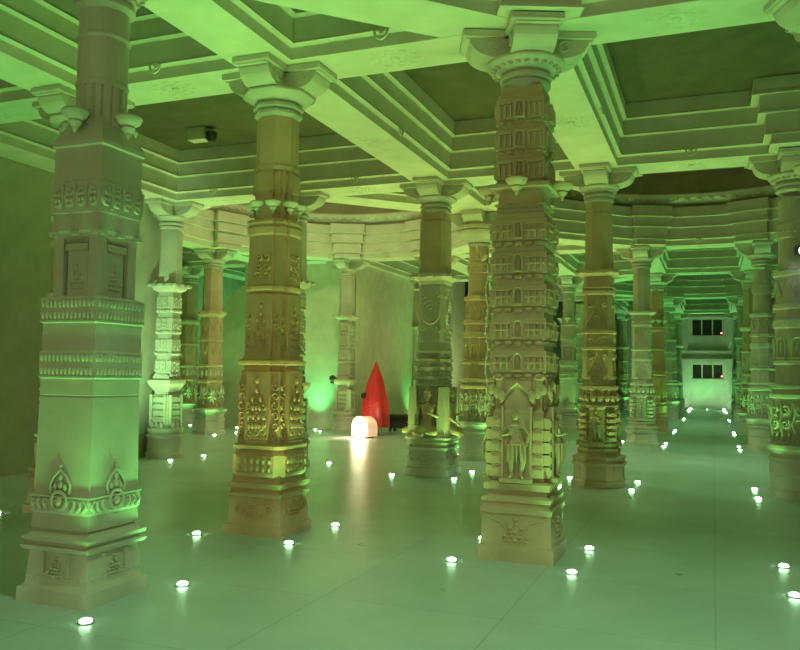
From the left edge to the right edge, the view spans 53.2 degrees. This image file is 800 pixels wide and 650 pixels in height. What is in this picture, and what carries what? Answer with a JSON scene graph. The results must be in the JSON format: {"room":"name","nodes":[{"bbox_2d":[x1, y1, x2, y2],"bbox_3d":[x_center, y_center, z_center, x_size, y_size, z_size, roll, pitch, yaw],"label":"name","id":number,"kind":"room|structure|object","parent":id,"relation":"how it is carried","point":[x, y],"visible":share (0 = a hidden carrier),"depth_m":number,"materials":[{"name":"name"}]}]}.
{"room":"house of worship","nodes":[
{"label":"house of worship","id":0,"kind":"room"},
{"bbox_2d":[0,156,160,476],"bbox_3d":[-8.046,-0.909,6.766,0.300,5.600,18.600,-1,-4,21],"label":"wall","id":1,"kind":"structure","parent":0,"point":[26,224],"depth_m":12.27,"materials":[{"name":"paint"}]},
{"bbox_2d":[0,79,41,123],"bbox_3d":[-5.069,-3.021,9.920,2.940,0.910,0.912,-1,-4,21],"label":"ceiling beam","id":2,"kind":"structure","parent":1,"relation":"attached to","point":[15,101],"depth_m":9.48,"materials":[{"name":"stone"}]},
{"bbox_2d":[0,118,178,200],"bbox_3d":[-5.216,-2.852,12.725,0.912,0.910,4.506,-1,-4,21],"label":"ceiling beam","id":3,"kind":"structure","parent":1,"relation":"attached to","point":[29,142],"depth_m":12.14,"materials":[{"name":"stone"}]},
{"bbox_2d":[172,142,256,205],"bbox_3d":[-3.202,-2.701,14.684,2.940,0.910,0.912,-1,-4,21],"label":"ceiling beam","id":4,"kind":"structure","parent":1,"relation":"attached to","point":[220,175],"depth_m":14.33,"materials":[{"name":"stone"}]},
{"bbox_2d":[207,204,421,225],"bbox_3d":[-1.632,-3.064,18.279,7.440,0.340,7.440,-1,-4,21],"label":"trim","id":5,"kind":"structure","parent":1,"relation":"attached to","point":[400,217],"depth_m":21.56,"materials":[{"name":"stone"}]},
{"bbox_2d":[243,202,406,213],"bbox_3d":[-1.611,-4.421,18.362,7.480,2.380,7.480,-1,-4,21],"label":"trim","id":6,"kind":"structure","parent":5,"relation":"on","point":[333,208],"depth_m":21.70,"materials":[{"name":"paint"}]},
{"bbox_2d":[180,276,244,383],"bbox_3d":[-4.903,0.720,32.597,0.300,5.600,32.900,-1,-4,21],"label":"wall","id":7,"kind":"structure","parent":0,"point":[230,285],"depth_m":28.62,"materials":[{"name":"paint"}]},
{"bbox_2d":[221,264,360,429],"bbox_3d":[-3.367,0.182,23.433,4.650,5.600,0.280,-1,-4,21],"label":"wall","id":8,"kind":"structure","parent":0,"point":[321,337],"depth_m":22.89,"materials":[{"name":"paint"}]},
{"bbox_2d":[182,246,248,267],"bbox_3d":[-5.262,-2.172,23.828,2.930,0.910,0.912,-1,-4,21],"label":"ceiling beam","id":9,"kind":"structure","parent":8,"relation":"attached to","point":[188,259],"depth_m":23.80,"materials":[{"name":"stone"}]},
{"bbox_2d":[214,218,336,259],"bbox_3d":[-3.139,-2.293,21.616,4.124,0.876,0.912,2,-4,-23],"label":"ceiling beam","id":10,"kind":"structure","parent":8,"relation":"attached to","point":[319,238],"depth_m":21.59,"materials":[{"name":"stone"}]},
{"bbox_2d":[349,223,418,261],"bbox_3d":[-0.225,-2.217,21.857,2.630,0.910,0.912,-1,-4,21],"label":"ceiling beam","id":11,"kind":"structure","parent":8,"relation":"attached to","point":[388,242],"depth_m":21.53,"materials":[{"name":"stone"}]},
{"bbox_2d":[0,405,799,649],"bbox_3d":[3.330,3.111,22.161,34.000,0.200,56.000,-1,-4,21],"label":"floor","id":12,"kind":"structure","parent":0,"point":[688,559],"depth_m":6.79,"materials":[{"name":"stone"}]},
{"bbox_2d":[22,84,134,513],"bbox_3d":[-3.742,-0.251,9.214,1.140,4.715,1.140,-1,-4,21],"label":"stone pillar","id":13,"kind":"structure","parent":12,"relation":"on","point":[51,98],"depth_m":8.93,"materials":[{"name":"brown stone"}]},
{"bbox_2d":[16,0,147,610],"bbox_3d":[-2.221,-0.435,5.834,1.072,4.715,1.072,-1,-4,21],"label":"stone pillar","id":14,"kind":"structure","parent":12,"relation":"on","point":[82,544],"depth_m":5.63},
{"bbox_2d":[60,120,68,130],"bbox_3d":[-2.417,-1.436,5.978,0.251,0.185,0.197,-1,-4,21],"label":"pendant","id":15,"kind":"object","parent":14,"relation":"attached to","point":[64,124],"depth_m":5.91,"materials":[{"name":"stone"}]},
{"bbox_2d":[61,106,90,132],"bbox_3d":[-2.288,-1.452,5.684,0.197,0.185,0.251,-1,-4,21],"label":"pendant","id":16,"kind":"object","parent":14,"relation":"attached to","point":[79,117],"depth_m":5.63,"materials":[{"name":"stone"}]},
{"bbox_2d":[115,112,142,138],"bbox_3d":[-1.994,-1.440,5.812,0.251,0.185,0.197,-1,-4,21],"label":"pendant","id":17,"kind":"object","parent":14,"relation":"attached to","point":[125,123],"depth_m":5.77,"materials":[{"name":"stone"}]},
{"bbox_2d":[77,618,94,624],"bbox_3d":[-1.986,1.869,5.054,0.104,0.028,0.104,-1,-4,21],"label":"floor light","id":18,"kind":"object","parent":12,"relation":"on","point":[84,621],"visible":1,"depth_m":5.03,"materials":[{"name":"metal"}]},
{"bbox_2d":[144,198,203,458],"bbox_3d":[-4.324,0.090,14.936,1.075,4.715,1.075,2,-4,-24],"label":"stone pillar","id":19,"kind":"structure","parent":12,"relation":"on","point":[164,436],"depth_m":14.77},
{"bbox_2d":[178,265,203,424],"bbox_3d":[-6.380,0.619,24.078,1.140,4.715,1.140,-1,-4,21],"label":"stone pillar","id":20,"kind":"structure","parent":12,"relation":"on","point":[190,322],"depth_m":23.86,"materials":[{"name":"beige stone"}]},
{"bbox_2d":[191,248,236,434],"bbox_3d":[-4.887,0.435,20.708,1.140,4.715,1.140,-1,-4,21],"label":"stone pillar","id":21,"kind":"structure","parent":12,"relation":"on","point":[208,418],"depth_m":20.47,"materials":[{"name":"beige stone"}]},
{"bbox_2d":[222,52,336,538],"bbox_3d":[-1.302,-0.273,8.260,1.140,4.715,1.140,-1,-4,21],"label":"stone pillar","id":22,"kind":"structure","parent":12,"relation":"on","point":[268,493],"depth_m":8.04,"materials":[{"name":"brown stone"}]},
{"bbox_2d":[245,204,254,217],"bbox_3d":[-1.496,-1.192,8.301,0.226,0.149,0.168,-1,-4,21],"label":"pendant","id":23,"kind":"object","parent":22,"relation":"attached to","point":[248,206],"depth_m":8.27,"materials":[{"name":"stone"}]},
{"bbox_2d":[249,200,264,214],"bbox_3d":[-1.440,-1.199,8.174,0.168,0.149,0.226,-1,-4,21],"label":"pendant","id":24,"kind":"object","parent":22,"relation":"attached to","point":[257,206],"depth_m":8.12,"materials":[{"name":"stone"}]},
{"bbox_2d":[265,199,280,212],"bbox_3d":[-1.273,-1.200,8.108,0.168,0.149,0.226,-1,-4,21],"label":"pendant","id":25,"kind":"object","parent":22,"relation":"attached to","point":[271,205],"depth_m":8.06,"materials":[{"name":"stone"}]},
{"bbox_2d":[282,200,298,214],"bbox_3d":[-1.146,-1.195,8.164,0.226,0.149,0.168,-1,-4,21],"label":"pendant","id":26,"kind":"object","parent":22,"relation":"attached to","point":[288,206],"depth_m":8.13,"materials":[{"name":"stone"}]},
{"bbox_2d":[295,204,306,217],"bbox_3d":[-1.081,-1.184,8.331,0.226,0.149,0.168,-1,-4,21],"label":"pendant","id":27,"kind":"object","parent":22,"relation":"attached to","point":[300,208],"depth_m":8.28,"materials":[{"name":"stone"}]},
{"bbox_2d":[297,191,329,465],"bbox_3d":[-1.875,0.069,13.978,1.075,4.715,1.075,2,-4,-24],"label":"stone pillar","id":28,"kind":"structure","parent":12,"relation":"on","point":[312,201],"depth_m":13.92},
{"bbox_2d":[326,258,368,431],"bbox_3d":[-1.491,0.576,22.166,1.075,4.715,1.075,2,-4,-24],"label":"stone pillar","id":29,"kind":"structure","parent":12,"relation":"on","point":[344,412],"depth_m":21.99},
{"bbox_2d":[351,416,376,438],"bbox_3d":[-0.897,2.550,19.985,0.580,0.527,0.365,-2,-5,43],"label":"lamp","id":30,"kind":"object","parent":12,"relation":"on","point":[365,427],"visible":1,"depth_m":19.83,"materials":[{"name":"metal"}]},
{"bbox_2d":[352,417,365,435],"bbox_3d":[-1.010,2.516,19.867,0.470,0.436,0.035,-2,-5,43],"label":"diffuser","id":31,"kind":"object","parent":30,"relation":"attached to","point":[359,423],"depth_m":19.85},
{"bbox_2d":[361,361,389,435],"bbox_3d":[-0.633,1.911,20.876,0.775,1.922,0.628,-1,-4,21],"label":"umbrella","id":32,"kind":"object","parent":12,"relation":"on","point":[375,405],"visible":0.84,"depth_m":20.70,"materials":[{"name":"fabric"}]},
{"bbox_2d":[389,414,407,431],"bbox_3d":[0.281,2.731,22.198,1.240,0.470,0.440,-1,-4,21],"label":"bench","id":33,"kind":"object","parent":12,"relation":"on","point":[396,420],"visible":0.32,"depth_m":22.16,"materials":[{"name":"brown wood"}]},
{"bbox_2d":[410,280,418,386],"bbox_3d":[0.403,0.900,26.997,1.140,4.715,1.140,-1,-4,21],"label":"stone pillar","id":34,"kind":"structure","parent":12,"relation":"on","point":[414,284],"depth_m":26.78,"materials":[{"name":"beige stone"}]},
{"bbox_2d":[400,176,472,477],"bbox_3d":[0.565,0.047,13.023,1.140,4.715,1.140,-1,-4,21],"label":"stone pillar","id":35,"kind":"structure","parent":12,"relation":"on","point":[432,429],"depth_m":12.80,"materials":[{"name":"beige stone"}]},
{"bbox_2d":[414,256,459,265],"bbox_3d":[0.958,0.554,21.207,1.140,4.715,1.140,-1,-4,21],"label":"stone pillar","id":36,"kind":"structure","parent":12,"relation":"on","point":[454,259],"depth_m":21.18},
{"bbox_2d":[450,209,496,460],"bbox_3d":[1.508,0.209,15.430,1.061,4.715,1.061,2,-4,-24],"label":"stone pillar","id":37,"kind":"structure","parent":12,"relation":"on","point":[473,228],"depth_m":15.19,"materials":[{"name":"beige stone"}]},
{"bbox_2d":[459,11,596,566],"bbox_3d":[1.138,-0.294,7.305,1.174,4.715,1.174,-3,-5,44],"label":"stone pillar","id":38,"kind":"structure","parent":12,"relation":"on","point":[524,451],"depth_m":7.07,"materials":[{"name":"beige stone"}]},
{"bbox_2d":[479,186,495,204],"bbox_3d":[0.883,-1.208,7.466,0.304,0.176,0.200,-1,-4,21],"label":"pendant","id":39,"kind":"object","parent":38,"relation":"attached to","point":[489,195],"depth_m":7.44,"materials":[{"name":"beige stone"}]},
{"bbox_2d":[505,175,527,194],"bbox_3d":[1.047,-1.229,7.094,0.200,0.176,0.304,-1,-4,21],"label":"pendant","id":40,"kind":"object","parent":38,"relation":"attached to","point":[514,184],"depth_m":7.03,"materials":[{"name":"beige stone"}]},
{"bbox_2d":[550,180,572,200],"bbox_3d":[1.419,-1.213,7.256,0.304,0.176,0.200,-1,-4,21],"label":"pendant","id":41,"kind":"object","parent":38,"relation":"attached to","point":[560,187],"depth_m":7.20,"materials":[{"name":"beige stone"}]},
{"bbox_2d":[555,275,583,428],"bbox_3d":[5.292,0.857,25.084,1.072,4.715,1.072,-1,-4,21],"label":"stone pillar","id":42,"kind":"structure","parent":12,"relation":"on","point":[568,404],"depth_m":24.87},
{"bbox_2d":[575,285,583,420],"bbox_3d":[6.242,1.020,27.510,1.140,4.715,1.140,-1,-4,21],"label":"stone pillar","id":43,"kind":"structure","parent":12,"relation":"on","point":[579,297],"depth_m":27.32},
{"bbox_2d":[559,162,638,487],"bbox_3d":[3.004,0.025,12.068,1.140,4.715,1.140,-1,-4,21],"label":"stone pillar","id":44,"kind":"structure","parent":12,"relation":"on","point":[598,462],"depth_m":11.86,"materials":[{"name":"beige stone"}]},
{"bbox_2d":[615,314,631,409],"bbox_3d":[10.976,1.831,39.590,1.140,4.715,1.140,-1,-4,21],"label":"stone pillar","id":45,"kind":"structure","parent":12,"relation":"on","point":[621,346],"depth_m":39.35,"materials":[{"name":"beige stone"}]},
{"bbox_2d":[616,245,666,445],"bbox_3d":[5.838,0.511,19.298,1.140,4.715,1.140,-1,-4,21],"label":"stone pillar","id":46,"kind":"structure","parent":12,"relation":"on","point":[641,430],"depth_m":19.08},
{"bbox_2d":[650,272,675,431],"bbox_3d":[7.731,0.835,24.130,1.140,4.715,1.140,-1,-4,21],"label":"stone pillar","id":47,"kind":"structure","parent":12,"relation":"on","point":[658,281],"depth_m":23.90,"materials":[{"name":"brown stone"}]},
{"bbox_2d":[663,297,684,419],"bbox_3d":[10.575,1.323,31.387,1.140,4.715,1.140,-1,-4,21],"label":"stone pillar","id":48,"kind":"structure","parent":12,"relation":"on","point":[669,304],"depth_m":31.15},
{"bbox_2d":[673,313,689,411],"bbox_3d":[13.416,1.809,38.635,1.075,4.715,1.075,2,-4,-24],"label":"stone pillar","id":49,"kind":"structure","parent":12,"relation":"on","point":[678,317],"depth_m":38.45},
{"bbox_2d":[725,312,736,412],"bbox_3d":[15.893,1.787,37.666,1.072,4.715,1.072,-1,-4,21],"label":"stone pillar","id":50,"kind":"structure","parent":12,"relation":"on","point":[732,316],"depth_m":37.53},
{"bbox_2d":[726,296,742,421],"bbox_3d":[13.052,1.301,30.418,1.140,4.715,1.140,-1,-4,21],"label":"stone pillar","id":51,"kind":"structure","parent":12,"relation":"on","point":[737,301],"depth_m":30.30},
{"bbox_2d":[730,269,772,435],"bbox_3d":[10.208,0.813,23.160,1.140,4.715,1.140,-1,-4,21],"label":"stone pillar","id":52,"kind":"structure","parent":12,"relation":"on","point":[746,277],"depth_m":23.05,"materials":[{"name":"beige stone"}]},
{"bbox_2d":[734,240,777,450],"bbox_3d":[8.315,0.489,18.328,1.140,4.715,1.140,-1,-4,21],"label":"stone pillar","id":53,"kind":"structure","parent":12,"relation":"on","point":[761,253],"depth_m":18.14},
{"bbox_2d":[748,147,799,500],"bbox_3d":[5.481,0.003,11.099,1.140,4.715,1.140,-1,-4,21],"label":"stone pillar","id":54,"kind":"structure","parent":12,"relation":"on","point":[784,407],"depth_m":10.94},
{"bbox_2d":[764,0,799,174],"bbox_3d":[3.615,-0.317,6.336,1.174,4.715,1.174,-3,-5,44],"label":"stone pillar","id":55,"kind":"structure","parent":12,"relation":"on","point":[786,13],"depth_m":6.53,"materials":[{"name":"beige stone"}]},
{"bbox_2d":[358,266,464,416],"bbox_3d":[0.601,0.494,27.555,0.270,5.600,10.290,-1,-4,21],"label":"wall","id":56,"kind":"structure","parent":0,"point":[386,299],"depth_m":25.07,"materials":[{"name":"paint"}]},
{"bbox_2d":[367,260,418,280],"bbox_3d":[-0.502,-2.044,24.752,0.912,0.910,4.580,-1,-4,21],"label":"ceiling beam","id":57,"kind":"structure","parent":56,"relation":"attached to","point":[405,268],"depth_m":25.11,"materials":[{"name":"stone"}]},
{"bbox_2d":[451,269,468,281],"bbox_3d":[1.669,-1.893,26.689,2.630,0.910,0.912,-1,-4,21],"label":"ceiling beam","id":58,"kind":"structure","parent":56,"relation":"attached to","point":[464,278],"depth_m":26.21,"materials":[{"name":"stone"}]},
{"bbox_2d":[127,21,799,304],"bbox_3d":[3.417,-2.653,22.514,34.000,0.150,56.000,-1,-4,21],"label":"ceiling","id":59,"kind":"structure","parent":0,"point":[726,59],"depth_m":10.81,"materials":[{"name":"paint"}]},
{"bbox_2d":[0,0,78,90],"bbox_3d":[-4.173,-3.129,8.178,0.912,0.880,1.979,-1,-4,21],"label":"ceiling beam","id":60,"kind":"structure","parent":59,"relation":"attached to","point":[39,43],"depth_m":8.38,"materials":[{"name":"stone"}]},
{"bbox_2d":[128,6,238,105],"bbox_3d":[-2.480,-3.044,8.907,2.620,0.910,0.912,-1,-4,21],"label":"ceiling beam","id":61,"kind":"structure","parent":59,"relation":"attached to","point":[166,64],"depth_m":8.58,"materials":[{"name":"stone"}]},
{"bbox_2d":[182,209,216,248],"bbox_3d":[-5.316,-2.442,19.676,0.912,0.880,1.970,-1,-4,21],"label":"ceiling beam","id":62,"kind":"structure","parent":59,"relation":"attached to","point":[199,231],"depth_m":19.76,"materials":[{"name":"stone"}]},
{"bbox_2d":[187,126,216,143],"bbox_3d":[-3.250,-3.128,13.213,0.490,0.240,0.200,-1,-4,21],"label":"ceiling fixture","id":63,"kind":"object","parent":59,"relation":"attached to","point":[203,134],"visible":1,"depth_m":13.14,"materials":[{"name":"metal"}]},
{"bbox_2d":[144,0,295,65],"bbox_3d":[-1.733,-3.151,7.223,0.912,0.880,1.979,-1,-4,21],"label":"ceiling beam","id":64,"kind":"structure","parent":59,"relation":"attached to","point":[228,28],"depth_m":7.38,"materials":[{"name":"stone"}]},
{"bbox_2d":[213,210,248,250],"bbox_3d":[-4.535,-2.392,20.630,0.888,0.901,0.960,-3,-5,44],"label":"ceiling beam","id":65,"kind":"structure","parent":59,"relation":"attached to","point":[230,228],"depth_m":20.34,"materials":[{"name":"stone"}]},
{"bbox_2d":[223,267,244,280],"bbox_3d":[-5.391,-2.001,26.665,0.912,0.910,4.580,-1,-4,21],"label":"ceiling beam","id":66,"kind":"structure","parent":59,"relation":"attached to","point":[238,273],"depth_m":26.07,"materials":[{"name":"stone"}]},
{"bbox_2d":[232,254,248,262],"bbox_3d":[-4.371,-2.281,22.087,0.912,0.880,1.980,-1,-4,21],"label":"ceiling beam","id":67,"kind":"structure","parent":59,"relation":"attached to","point":[245,258],"depth_m":21.93,"materials":[{"name":"stone"}]},
{"bbox_2d":[330,223,364,258],"bbox_3d":[-1.431,-2.262,21.984,0.960,0.901,0.888,1,-4,-1],"label":"ceiling beam","id":68,"kind":"structure","parent":59,"relation":"attached to","point":[347,239],"depth_m":21.63,"materials":[{"name":"stone"}]},
{"bbox_2d":[298,134,413,196],"bbox_3d":[-0.613,-2.724,13.671,2.620,0.910,0.912,-1,-4,21],"label":"ceiling beam","id":69,"kind":"structure","parent":59,"relation":"attached to","point":[332,165],"depth_m":13.46,"materials":[{"name":"stone"}]},
{"bbox_2d":[304,70,454,181],"bbox_3d":[-0.327,-2.895,10.812,0.912,0.910,4.506,-1,-4,21],"label":"ceiling beam","id":70,"kind":"structure","parent":59,"relation":"attached to","point":[387,115],"depth_m":10.67,"materials":[{"name":"stone"}]},
{"bbox_2d":[255,0,508,37],"bbox_3d":[-0.499,-3.164,6.740,4.124,0.876,0.912,2,-4,-23],"label":"ceiling beam","id":71,"kind":"structure","parent":59,"relation":"attached to","point":[435,18],"depth_m":6.94,"materials":[{"name":"stone"}]},
{"bbox_2d":[282,9,504,78],"bbox_3d":[-0.040,-3.066,7.953,2.620,0.910,0.912,-1,-4,21],"label":"ceiling beam","id":72,"kind":"structure","parent":59,"relation":"attached to","point":[348,48],"depth_m":7.84,"materials":[{"name":"stone"}]},
{"bbox_2d":[325,192,485,214],"bbox_3d":[-0.143,-2.661,14.870,4.124,0.876,0.912,2,-4,-23],"label":"ceiling beam","id":73,"kind":"structure","parent":59,"relation":"attached to","point":[395,200],"depth_m":14.60,"materials":[{"name":"stone"}]},
{"bbox_2d":[404,219,420,255],"bbox_3d":[0.747,-2.281,21.132,0.960,0.901,0.888,-3,-5,44],"label":"ceiling beam","id":74,"kind":"structure","parent":59,"relation":"attached to","point":[412,227],"depth_m":21.01,"materials":[{"name":"stone"}]},
{"bbox_2d":[451,186,490,212],"bbox_3d":[1.078,-2.669,14.398,0.912,0.880,1.970,-1,-4,21],"label":"ceiling beam","id":75,"kind":"structure","parent":59,"relation":"attached to","point":[473,199],"depth_m":14.56,"materials":[{"name":"stone"}]},
{"bbox_2d":[451,221,490,254],"bbox_3d":[1.750,-2.336,19.703,0.912,0.876,4.124,2,-4,-24],"label":"ceiling beam","id":76,"kind":"structure","parent":59,"relation":"attached to","point":[458,246],"depth_m":19.77,"materials":[{"name":"stone"}]},
{"bbox_2d":[451,257,492,277],"bbox_3d":[1.947,-2.066,23.794,0.912,0.910,4.580,-1,-4,21],"label":"ceiling beam","id":77,"kind":"structure","parent":59,"relation":"attached to","point":[461,265],"depth_m":23.08,"materials":[{"name":"stone"}]},
{"bbox_2d":[451,246,494,257],"bbox_3d":[2.220,-2.239,20.900,2.620,0.910,0.912,-1,-4,21],"label":"ceiling beam","id":78,"kind":"structure","parent":59,"relation":"attached to","point":[491,249],"depth_m":20.75,"materials":[{"name":"stone"}]},
{"bbox_2d":[442,117,579,186],"bbox_3d":[1.827,-2.746,12.716,2.620,0.910,0.912,-1,-4,21],"label":"ceiling beam","id":79,"kind":"structure","parent":59,"relation":"attached to","point":[473,155],"depth_m":12.56,"materials":[{"name":"stone"}]},
{"bbox_2d":[485,180,562,211],"bbox_3d":[2.311,-2.682,13.910,0.912,0.876,4.124,2,-4,-24],"label":"ceiling beam","id":80,"kind":"structure","parent":59,"relation":"attached to","point":[495,201],"depth_m":14.73,"materials":[{"name":"stone"}]},
{"bbox_2d":[497,0,584,18],"bbox_3d":[1.208,-3.133,7.109,0.960,0.901,0.888,1,-4,-1],"label":"ceiling beam","id":81,"kind":"structure","parent":59,"relation":"attached to","point":[572,8],"depth_m":6.81,"materials":[{"name":"stone"}]},
{"bbox_2d":[553,284,562,301],"bbox_3d":[6.813,-1.426,33.046,2.930,0.910,0.912,-1,-4,21],"label":"ceiling beam","id":82,"kind":"structure","parent":59,"relation":"attached to","point":[555,286],"depth_m":32.78,"materials":[{"name":"stone"}]},
{"bbox_2d":[556,253,580,276],"bbox_3d":[4.387,-2.087,22.839,0.912,0.910,4.580,-1,-4,21],"label":"ceiling beam","id":83,"kind":"structure","parent":59,"relation":"attached to","point":[568,264],"depth_m":23.59,"materials":[{"name":"stone"}]},
{"bbox_2d":[548,43,626,168],"bbox_3d":[2.113,-2.917,9.857,0.912,0.910,4.506,-1,-4,21],"label":"ceiling beam","id":84,"kind":"structure","parent":59,"relation":"attached to","point":[587,100],"depth_m":9.92,"materials":[{"name":"stone"}]},
{"bbox_2d":[556,244,629,253],"bbox_3d":[4.660,-2.260,19.945,2.620,0.910,0.912,-1,-4,21],"label":"ceiling beam","id":85,"kind":"structure","parent":59,"relation":"attached to","point":[561,248],"depth_m":19.82,"materials":[{"name":"stone"}]},
{"bbox_2d":[551,198,635,247],"bbox_3d":[4.204,-2.358,18.742,4.124,0.876,0.912,2,-4,-23],"label":"ceiling beam","id":86,"kind":"structure","parent":59,"relation":"attached to","point":[569,217],"depth_m":18.32,"materials":[{"name":"stone"}]},
{"bbox_2d":[574,252,633,276],"bbox_3d":[6.553,-1.936,24.777,2.620,0.910,0.912,-1,-4,21],"label":"ceiling beam","id":87,"kind":"structure","parent":59,"relation":"attached to","point":[624,265],"depth_m":24.34,"materials":[{"name":"stone"}]},
{"bbox_2d":[615,300,629,313],"bbox_3d":[9.598,-1.194,36.136,0.912,0.910,7.180,-1,-4,21],"label":"ceiling beam","id":88,"kind":"structure","parent":59,"relation":"attached to","point":[621,307],"depth_m":37.45,"materials":[{"name":"stone"}]},
{"bbox_2d":[615,280,668,297],"bbox_3d":[8.937,-1.547,30.818,4.124,0.876,0.912,2,-4,-23],"label":"ceiling beam","id":89,"kind":"structure","parent":59,"relation":"attached to","point":[623,289],"depth_m":30.27,"materials":[{"name":"stone"}]},
{"bbox_2d":[631,205,673,245],"bbox_3d":[5.912,-2.327,19.111,0.960,0.901,0.888,1,-4,-1],"label":"ceiling beam","id":90,"kind":"structure","parent":59,"relation":"attached to","point":[651,223],"depth_m":18.75,"materials":[{"name":"stone"}]},
{"bbox_2d":[650,250,670,272],"bbox_3d":[6.826,-2.109,21.884,0.912,0.910,4.580,-1,-4,21],"label":"ceiling beam","id":91,"kind":"structure","parent":59,"relation":"attached to","point":[659,265],"depth_m":22.69,"materials":[{"name":"stone"}]},
{"bbox_2d":[559,0,774,44],"bbox_3d":[2.418,-3.087,6.991,2.660,0.910,0.912,-1,-4,21],"label":"ceiling beam","id":92,"kind":"structure","parent":59,"relation":"attached to","point":[612,20],"depth_m":6.93,"materials":[{"name":"stone"}]},
{"bbox_2d":[557,185,779,207],"bbox_3d":[5.719,-3.129,15.402,7.422,0.340,7.440,-1,-4,21],"label":"ceiling beam","id":93,"kind":"structure","parent":59,"relation":"attached to","point":[715,197],"depth_m":18.60,"materials":[{"name":"stone"}]},
{"bbox_2d":[617,167,769,193],"bbox_3d":[5.731,-4.486,15.489,7.480,2.380,7.480,-1,-4,21],"label":"wall","id":94,"kind":"structure","parent":93,"relation":"on","point":[719,179],"depth_m":18.66,"materials":[{"name":"paint"}]},
{"bbox_2d":[664,275,688,297],"bbox_3d":[10.644,-1.516,31.186,0.960,0.901,0.888,1,-4,-1],"label":"ceiling beam","id":95,"kind":"structure","parent":59,"relation":"attached to","point":[675,288],"depth_m":30.86,"materials":[{"name":"stone"}]},
{"bbox_2d":[670,299,685,312],"bbox_3d":[12.038,-1.216,35.182,0.912,0.910,7.180,-1,-4,21],"label":"ceiling beam","id":96,"kind":"structure","parent":59,"relation":"attached to","point":[680,308],"depth_m":36.85,"materials":[{"name":"stone"}]},
{"bbox_2d":[611,90,777,173],"bbox_3d":[4.285,-2.768,11.754,2.660,0.910,0.912,-1,-4,21],"label":"ceiling beam","id":97,"kind":"structure","parent":59,"relation":"attached to","point":[722,130],"depth_m":11.43,"materials":[{"name":"stone"}]},
{"bbox_2d":[649,205,751,249],"bbox_3d":[7.118,-2.282,18.983,2.660,0.910,0.912,-1,-4,21],"label":"ceiling beam","id":98,"kind":"structure","parent":59,"relation":"attached to","point":[697,227],"depth_m":18.64,"materials":[{"name":"stone"}]},
{"bbox_2d":[662,247,743,274],"bbox_3d":[9.012,-1.958,23.816,2.660,0.910,0.912,-1,-4,21],"label":"ceiling beam","id":99,"kind":"structure","parent":59,"relation":"attached to","point":[705,261],"depth_m":23.49,"materials":[{"name":"stone"}]},
{"bbox_2d":[684,298,729,313],"bbox_3d":[14.696,-0.984,38.321,2.660,0.910,0.912,-1,-4,21],"label":"ceiling beam","id":100,"kind":"structure","parent":59,"relation":"attached to","point":[692,306],"depth_m":37.99,"materials":[{"name":"stone"}]},
{"bbox_2d":[683,274,736,298],"bbox_3d":[11.856,-1.470,31.073,2.660,0.910,0.912,-1,-4,21],"label":"ceiling beam","id":101,"kind":"structure","parent":59,"relation":"attached to","point":[710,286],"depth_m":30.73,"materials":[{"name":"stone"}]},
{"bbox_2d":[721,274,742,296],"bbox_3d":[12.822,-1.536,30.334,0.960,0.901,0.888,-3,-5,44],"label":"ceiling beam","id":102,"kind":"structure","parent":59,"relation":"attached to","point":[733,287],"depth_m":30.16,"materials":[{"name":"stone"}]},
{"bbox_2d":[725,197,771,242],"bbox_3d":[8.089,-2.346,18.259,0.960,0.901,0.888,-3,-5,44],"label":"ceiling beam","id":103,"kind":"structure","parent":59,"relation":"attached to","point":[749,219],"depth_m":17.99,"materials":[{"name":"stone"}]},
{"bbox_2d":[736,251,764,270],"bbox_3d":[9.303,-2.131,20.915,0.912,0.910,4.580,-1,-4,21],"label":"ceiling beam","id":104,"kind":"structure","parent":59,"relation":"attached to","point":[744,263],"depth_m":22.19,"materials":[{"name":"stone"}]},
{"bbox_2d":[764,255,777,271],"bbox_3d":[11.624,-1.981,22.793,2.950,0.910,0.912,-1,-4,21],"label":"ceiling beam","id":105,"kind":"structure","parent":59,"relation":"attached to","point":[774,267],"depth_m":22.79,"materials":[{"name":"stone"}]},
{"bbox_2d":[750,74,799,152],"bbox_3d":[5.664,-2.843,10.752,1.740,0.901,0.968,-1,-4,21],"label":"ceiling beam","id":106,"kind":"structure","parent":59,"relation":"attached to","point":[777,98],"depth_m":10.59,"materials":[{"name":"stone"}]},
{"bbox_2d":[768,196,799,240],"bbox_3d":[9.093,-2.401,16.829,0.912,0.876,4.124,2,-4,-24],"label":"ceiling beam","id":107,"kind":"structure","parent":59,"relation":"attached to","point":[773,223],"depth_m":17.71,"materials":[{"name":"stone"}]},
{"bbox_2d":[484,264,489,413],"bbox_3d":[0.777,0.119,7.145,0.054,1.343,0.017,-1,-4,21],"label":"column","id":108,"kind":"structure","parent":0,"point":[488,349],"depth_m":7.14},
{"bbox_2d":[464,305,775,409],"bbox_3d":[11.805,1.661,43.850,34.000,5.600,0.300,-1,-4,21],"label":"wall","id":109,"kind":"structure","parent":0,"point":[703,393],"depth_m":42.04,"materials":[{"name":"paint"}]},
{"bbox_2d":[682,315,732,409],"bbox_3d":[16.083,1.801,41.815,2.750,5.200,0.350,-1,-4,21],"label":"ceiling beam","id":110,"kind":"structure","parent":109,"relation":"attached to","point":[728,363],"depth_m":41.81,"materials":[{"name":"stone"}]},
{"bbox_2d":[691,319,723,335],"bbox_3d":[16.223,0.134,42.211,1.590,0.900,0.120,-1,-4,21],"label":"window","id":111,"kind":"structure","parent":109,"relation":"in","point":[699,327],"depth_m":42.21,"materials":[{"name":"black glass"}]},
{"bbox_2d":[692,364,723,378],"bbox_3d":[16.188,2.445,42.069,1.590,0.790,0.120,-1,-4,21],"label":"window","id":112,"kind":"structure","parent":109,"relation":"in","point":[699,371],"depth_m":42.06,"materials":[{"name":"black glass"}]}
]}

